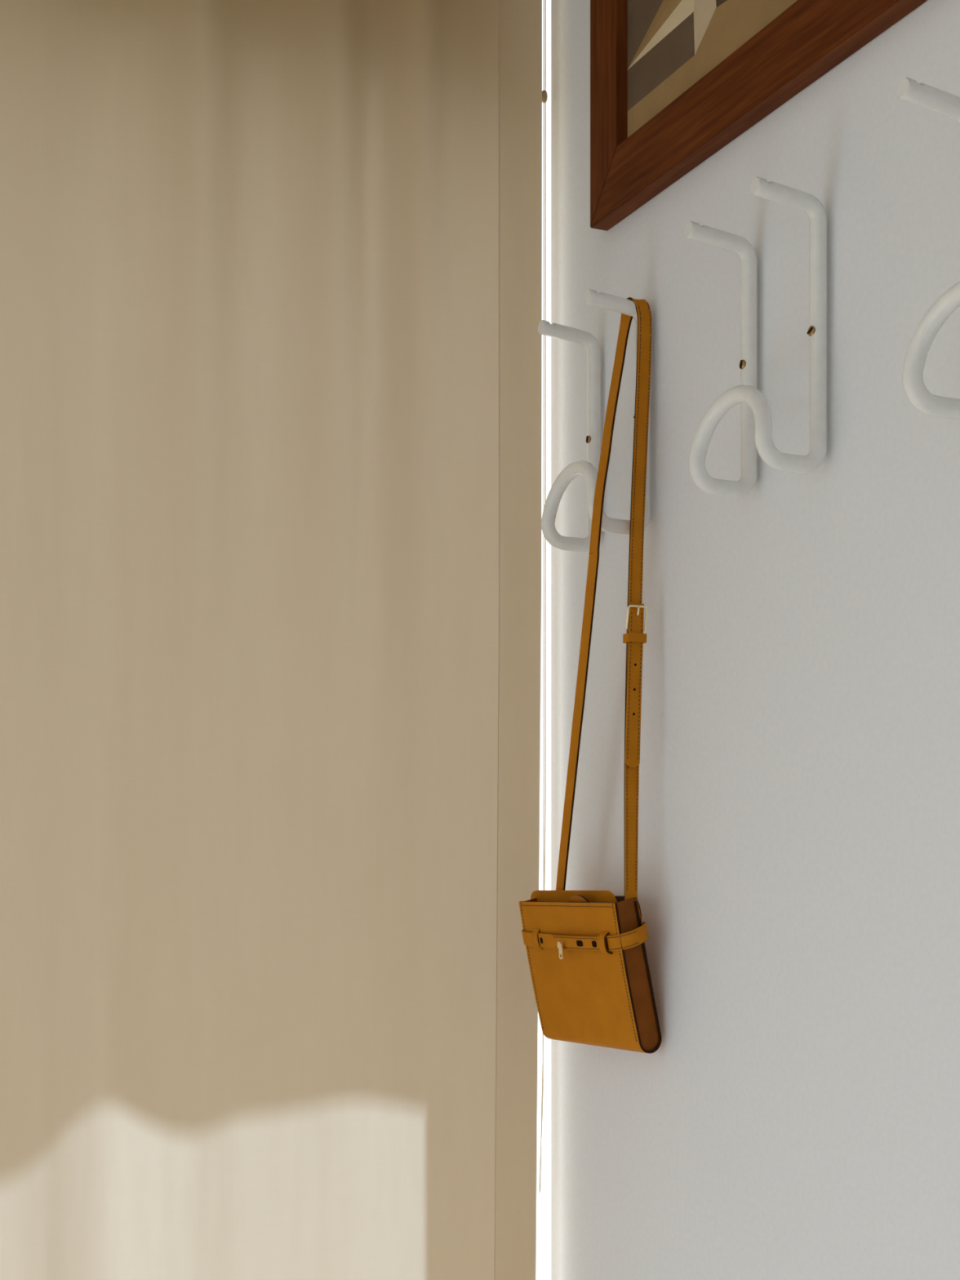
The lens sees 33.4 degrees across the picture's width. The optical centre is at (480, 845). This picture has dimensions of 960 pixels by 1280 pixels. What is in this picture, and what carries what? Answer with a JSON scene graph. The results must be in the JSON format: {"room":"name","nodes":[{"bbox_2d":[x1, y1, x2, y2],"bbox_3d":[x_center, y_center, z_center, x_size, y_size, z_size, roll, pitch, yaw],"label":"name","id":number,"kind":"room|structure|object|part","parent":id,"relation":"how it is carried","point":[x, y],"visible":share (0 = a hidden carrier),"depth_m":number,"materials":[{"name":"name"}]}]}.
{"room":"entryway","nodes":[
{"label":"entryway","id":0,"kind":"room"},
{"bbox_2d":[551,0,959,1279],"bbox_3d":[0.982,-0.060,-0.328,0.100,2.760,4.190,0,0,-24],"label":"wall","id":1,"kind":"structure","parent":0,"point":[795,1113],"depth_m":1.22,"materials":[{"name":"white paint"}]},
{"bbox_2d":[537,288,650,551],"bbox_3d":[0.100,-0.370,1.410,0.062,0.205,0.100,0,0,-24],"label":"coat hook","id":2,"kind":"object","parent":1,"relation":"attached to","point":[588,469],"visible":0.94,"depth_m":1.44,"materials":[{"name":"white metal"}]},
{"bbox_2d":[519,297,661,1053],"bbox_3d":[0.095,-0.146,1.413,0.058,0.651,0.168,0,0,-27],"label":"crossbody bag","id":3,"kind":"object","parent":2,"relation":"hanging from","point":[590,975],"visible":1,"depth_m":1.37,"materials":[{"name":"leather"}]},
{"bbox_3d":[0.071,0.092,1.401,0.002,0.014,0.008,0,0,-29],"label":"turn plate","id":4,"kind":"part","parent":3,"relation":"part of","materials":[{"name":"gold metal"}]},
{"bbox_3d":[0.095,0.111,1.413,0.047,0.136,0.152,0,0,-31],"label":"panel","id":5,"kind":"part","parent":3,"relation":"part of","materials":[{"name":"leather"}]},
{"bbox_2d":[684,177,826,497],"bbox_3d":[0.203,-0.370,1.183,0.062,0.205,0.100,0,0,-24],"label":"coat hook","id":6,"kind":"object","parent":1,"relation":"attached to","point":[756,414],"visible":1,"depth_m":1.15,"materials":[{"name":"white metal"}]},
{"bbox_2d":[590,0,927,231],"bbox_3d":[0.273,-0.859,1.087,0.018,0.600,0.800,0,0,-24],"label":"picture frame","id":7,"kind":"object","parent":1,"relation":"attached to","point":[673,82],"visible":1,"depth_m":1.30,"materials":[{"name":"brown wood"}]},
{"bbox_3d":[0.118,-0.859,1.429,0.018,0.599,0.049,0,0,-24],"label":"frame rail","id":8,"kind":"part","parent":7,"relation":"part of","materials":[{"name":"brown wood"}]},
{"bbox_2d":[897,77,959,418],"bbox_3d":[0.306,-0.370,0.958,0.062,0.205,0.100,0,0,-24],"label":"coat hook","id":9,"kind":"object","parent":1,"relation":"attached to","point":[908,90],"visible":1,"depth_m":0.98,"materials":[{"name":"white metal"}]},
{"bbox_3d":[-0.270,-1.490,-0.837,4.400,0.100,4.500,0,0,-24],"label":"ceiling","id":10,"kind":"structure","parent":0,"visible":0},
{"bbox_3d":[-1.452,-1.320,0.845,3.340,0.240,0.024,0,0,-24],"label":"rail","id":11,"kind":"object","parent":10,"relation":"attached to","visible":0},
{"bbox_2d":[0,0,542,1279],"bbox_3d":[-0.409,0.042,1.317,1.029,2.486,0.035,0,0,-24],"label":"curtain","id":12,"kind":"object","parent":11,"relation":"hanging from","point":[270,271],"visible":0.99,"depth_m":1.43,"materials":[{"name":"beige fabric"}]},
{"bbox_2d":[538,0,547,1192],"bbox_3d":[0.061,-0.432,1.547,0.007,1.535,0.008,0,0,21],"label":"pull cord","id":13,"kind":"object","parent":11,"relation":"hanging from","point":[544,96],"visible":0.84,"depth_m":1.55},
{"label":"outside","id":14,"kind":"structure","parent":0,"visible":0},
{"bbox_2d":[535,1013,551,1279],"bbox_3d":[7.089,4.300,65.616,64.200,0.200,106.400,0,0,-24],"label":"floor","id":15,"kind":"structure","parent":14,"point":[544,1197],"depth_m":21.15,"materials":[{"name":"white"}]}
]}

